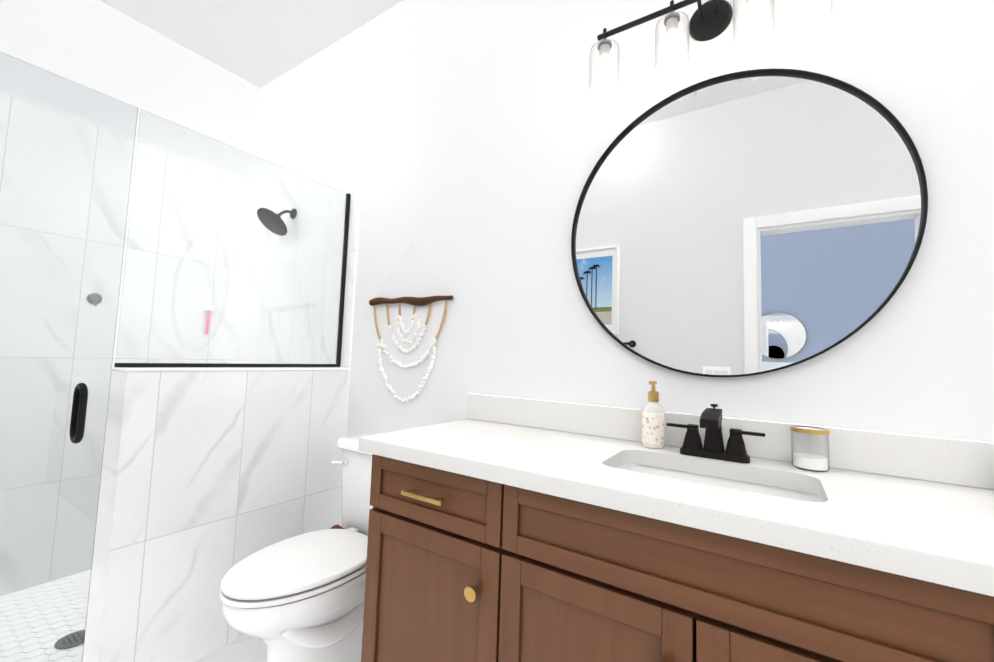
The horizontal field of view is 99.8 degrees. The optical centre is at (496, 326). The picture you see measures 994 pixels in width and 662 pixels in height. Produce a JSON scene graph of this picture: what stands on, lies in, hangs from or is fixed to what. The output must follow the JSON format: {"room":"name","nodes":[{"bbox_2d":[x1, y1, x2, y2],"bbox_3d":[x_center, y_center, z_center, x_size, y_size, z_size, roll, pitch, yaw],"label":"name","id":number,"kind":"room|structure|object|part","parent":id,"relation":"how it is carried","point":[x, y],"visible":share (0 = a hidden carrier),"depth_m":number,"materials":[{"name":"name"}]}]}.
{"room":"bathroom","nodes":[
{"label":"bathroom","id":0,"kind":"room"},
{"bbox_2d":[0,569,90,661],"bbox_3d":[-1.796,1.214,1.666,0.971,0.003,1.736,-1,-5,33],"label":"shower floor","id":1,"kind":"structure","parent":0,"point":[12,618],"depth_m":1.74,"materials":[{"name":"white tile"}]},
{"bbox_2d":[54,630,84,648],"bbox_3d":[-1.637,1.212,1.621,0.110,0.006,0.110,-1,-5,33],"label":"drain","id":2,"kind":"object","parent":1,"relation":"on","point":[64,643],"depth_m":1.61,"materials":[{"name":"grey metal"}]},
{"bbox_2d":[0,0,259,179],"bbox_3d":[-2.213,-0.244,2.078,0.120,2.950,2.000,-1,-5,33],"label":"wall","id":3,"kind":"structure","parent":0,"point":[100,46],"depth_m":2.29,"materials":[{"name":"white paint"}]},
{"bbox_2d":[0,90,251,595],"bbox_3d":[-2.170,0.084,2.019,0.010,2.290,1.758,-1,-5,33],"label":"wall tile","id":4,"kind":"structure","parent":3,"relation":"attached to","point":[53,340],"depth_m":2.12,"materials":[{"name":"white tile"}]},
{"bbox_2d":[87,293,101,306],"bbox_3d":[-2.062,-0.138,2.149,0.032,0.072,0.060,-1,-5,33],"label":"shower knob","id":5,"kind":"object","parent":4,"relation":"attached to","point":[95,296],"depth_m":2.15,"materials":[{"name":"silver metal"}]},
{"bbox_2d":[203,306,212,333],"bbox_3d":[-1.783,-0.037,2.580,0.027,0.170,0.050,-1,-5,33],"label":"razor","id":6,"kind":"object","parent":4,"relation":"attached to","point":[208,320],"depth_m":2.57,"materials":[{"name":"pink plastic"}]},
{"bbox_2d":[83,370,348,661],"bbox_3d":[-1.072,0.717,1.757,0.150,1.063,0.874,-1,-5,33],"label":"wall","id":7,"kind":"structure","parent":0,"point":[210,480],"depth_m":1.55,"materials":[{"name":"tile"}]},
{"bbox_2d":[111,367,348,371],"bbox_3d":[-1.055,0.181,1.794,0.158,0.012,0.878,-1,-5,33],"label":"trim","id":8,"kind":"structure","parent":7,"relation":"on","point":[161,369],"depth_m":1.63,"materials":[{"name":"white stone"}]},
{"bbox_2d":[194,635,266,661],"bbox_3d":[-0.649,1.252,0.911,3.980,0.100,2.000,-1,-5,33],"label":"floor","id":9,"kind":"structure","parent":0,"point":[246,648],"depth_m":1.59,"materials":[{"name":"tile"}]},
{"bbox_2d":[220,433,378,661],"bbox_3d":[-0.608,0.857,1.534,0.468,0.782,0.727,-1,-5,33],"label":"toilet","id":10,"kind":"object","parent":9,"relation":"on","point":[299,598],"visible":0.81,"depth_m":1.36,"materials":[{"name":"ceramic"}]},
{"bbox_3d":[-0.667,0.828,1.441,0.376,0.018,0.504,-1,-5,33],"label":"seat","id":11,"kind":"part","parent":10,"relation":"part of","materials":[{"name":"white plastic"}]},
{"bbox_3d":[-0.666,0.802,1.443,0.376,0.026,0.504,-1,-5,33],"label":"lid","id":12,"kind":"part","parent":10,"relation":"part of","materials":[{"name":"white plastic"}]},
{"bbox_2d":[330,525,343,528],"bbox_3d":[-0.665,0.842,1.730,0.077,0.037,0.079,-1,-5,33],"label":"shell","id":13,"kind":"object","parent":10,"relation":"on","point":[336,527],"visible":0.29,"depth_m":1.73,"materials":[{"name":"brown"}]},
{"bbox_3d":[-0.675,0.579,1.793,0.080,0.031,0.028,-1,-5,33],"label":"lever","id":14,"kind":"part","parent":10,"relation":"part of","materials":[{"name":"ceramic"}]},
{"bbox_3d":[-0.456,0.507,1.772,0.464,0.040,0.217,-1,-5,33],"label":"tank lid","id":15,"kind":"part","parent":10,"relation":"part of","materials":[{"name":"ceramic"}]},
{"bbox_2d":[358,449,993,661],"bbox_3d":[0.502,0.808,0.915,1.801,0.864,0.558,-1,-5,33],"label":"bathroom vanity","id":16,"kind":"object","parent":9,"relation":"on","point":[507,529],"depth_m":0.83,"materials":[{"name":"brown"}]},
{"bbox_2d":[358,417,993,584],"bbox_3d":[0.508,0.357,0.961,1.833,0.040,0.546,-1,-5,33],"label":"countertop","id":17,"kind":"structure","parent":16,"relation":"on","point":[942,527],"depth_m":0.84,"materials":[{"name":"white stone"}]},
{"bbox_2d":[642,381,664,448],"bbox_3d":[0.465,0.259,1.245,0.064,0.193,0.064,-1,-5,33],"label":"soap bottle","id":18,"kind":"object","parent":17,"relation":"on","point":[653,423],"visible":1,"depth_m":1.22,"materials":[{"name":"white plastic"}]},
{"bbox_2d":[666,408,765,464],"bbox_3d":[0.566,0.285,1.100,0.235,0.128,0.134,-1,-5,33],"label":"faucet","id":19,"kind":"object","parent":17,"relation":"on","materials":[{"name":"black metal"}]},
{"bbox_2d":[614,457,821,500],"bbox_3d":[0.487,0.442,0.976,0.491,0.154,0.295,-1,-5,33],"label":"sink","id":20,"kind":"object","parent":17,"relation":"in","point":[763,484],"depth_m":1.07,"materials":[{"name":"white ceramic"}]},
{"bbox_2d":[790,425,829,471],"bbox_3d":[0.776,0.301,1.037,0.079,0.098,0.079,-1,-5,33],"label":"candle jar","id":21,"kind":"object","parent":17,"relation":"on","point":[807,461],"visible":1,"depth_m":1.02,"materials":[{"name":"clear glass"}]},
{"bbox_3d":[0.777,0.257,1.040,0.061,0.006,0.061,-1,-5,33],"label":"lid","id":22,"kind":"part","parent":21,"relation":"part of","materials":[{"name":"gold metal"}]},
{"bbox_2d":[99,0,402,87],"bbox_3d":[-0.547,-1.788,1.134,3.980,0.100,2.000,-1,-5,33],"label":"ceiling","id":23,"kind":"structure","parent":0,"point":[260,43],"depth_m":2.33,"materials":[{"name":"white paint"}]},
{"bbox_2d":[253,0,993,526],"bbox_3d":[-0.034,-0.194,1.773,3.860,2.950,0.120,-1,-5,33],"label":"wall","id":24,"kind":"structure","parent":0,"point":[489,130],"depth_m":1.55,"materials":[{"name":"white paint"}]},
{"bbox_2d":[238,137,363,525],"bbox_3d":[-1.217,0.146,2.437,1.124,2.290,0.010,-1,-5,33],"label":"wall tiles","id":25,"kind":"structure","parent":24,"relation":"attached to","point":[339,167],"depth_m":2.41,"materials":[{"name":"white tile"}]},
{"bbox_2d":[257,208,296,235],"bbox_3d":[-1.276,-0.628,2.424,0.188,0.180,0.200,-1,-5,33],"label":"shower head","id":26,"kind":"object","parent":25,"relation":"attached to","point":[269,225],"depth_m":2.40},
{"bbox_2d":[375,242,448,297],"bbox_3d":[-0.396,-0.264,1.934,0.472,0.261,0.017,-1,-5,33],"label":"string","id":27,"kind":"object","parent":24,"relation":"hanging from","point":[400,261],"visible":0.96,"depth_m":1.95,"materials":[{"name":"white"}]},
{"bbox_2d":[369,295,452,305],"bbox_3d":[-0.406,-0.118,1.918,0.513,0.052,0.039,-1,-5,33],"label":"stick","id":28,"kind":"object","parent":27,"relation":"hanging from","point":[420,301],"visible":0.98,"depth_m":1.89,"materials":[{"name":"brown wood"}]},
{"bbox_2d":[376,313,436,402],"bbox_3d":[-0.419,0.142,1.914,0.380,0.411,0.033,-1,-5,33],"label":"shells","id":29,"kind":"object","parent":28,"relation":"hanging from","point":[405,351],"visible":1,"depth_m":1.91,"materials":[{"name":"white"}]},
{"bbox_2d":[373,301,447,339],"bbox_3d":[-0.409,-0.022,1.921,0.470,0.170,0.022,-1,-5,33],"label":"beads","id":30,"kind":"object","parent":28,"relation":"hanging from","point":[414,309],"visible":0.94,"depth_m":1.91,"materials":[{"name":"brown wood"}]},
{"bbox_2d":[589,0,878,95],"bbox_3d":[0.641,-0.910,1.246,0.746,0.234,0.134,-1,-5,33],"label":"sconce","id":31,"kind":"object","parent":24,"relation":"attached to","point":[710,19],"visible":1,"depth_m":1.29,"materials":[{"name":"clear glass"}]},
{"bbox_2d":[571,68,927,376],"bbox_3d":[0.649,-0.305,1.249,0.907,0.907,0.022,-1,-5,33],"label":"round mirror","id":32,"kind":"object","parent":24,"relation":"attached to","point":[748,222],"visible":0.98,"depth_m":1.20,"materials":[{"name":"black metal"}]},
{"bbox_2d":[467,393,993,488],"bbox_3d":[0.654,0.308,1.185,1.833,0.100,0.021,-1,-5,33],"label":"backsplash","id":33,"kind":"structure","parent":0,"relation":"attached to","point":[931,458],"depth_m":1.08,"materials":[{"name":"white stone"}]},
{"bbox_3d":[-1.565,1.152,0.993,0.150,0.050,0.860,-1,-5,33],"label":"trim","id":34,"kind":"structure","parent":0,"visible":0},
{"bbox_2d":[0,51,350,661],"bbox_3d":[-1.291,0.189,1.433,0.091,1.930,1.737,-1,-5,33],"label":"glass","id":35,"kind":"object","parent":34,"relation":"on","point":[80,396],"visible":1,"depth_m":1.39,"materials":[{"name":"clear glass"}]},
{"bbox_3d":[-1.522,0.155,1.080,0.008,1.930,0.795,-1,-5,33],"label":"door","id":36,"kind":"part","parent":35,"relation":"part of","materials":[{"name":"clear glass"}]},
{"bbox_3d":[-1.346,0.278,1.346,0.091,0.194,0.019,-1,-5,33],"label":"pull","id":37,"kind":"part","parent":35,"relation":"part of","materials":[{"name":"black metal"}]}
]}

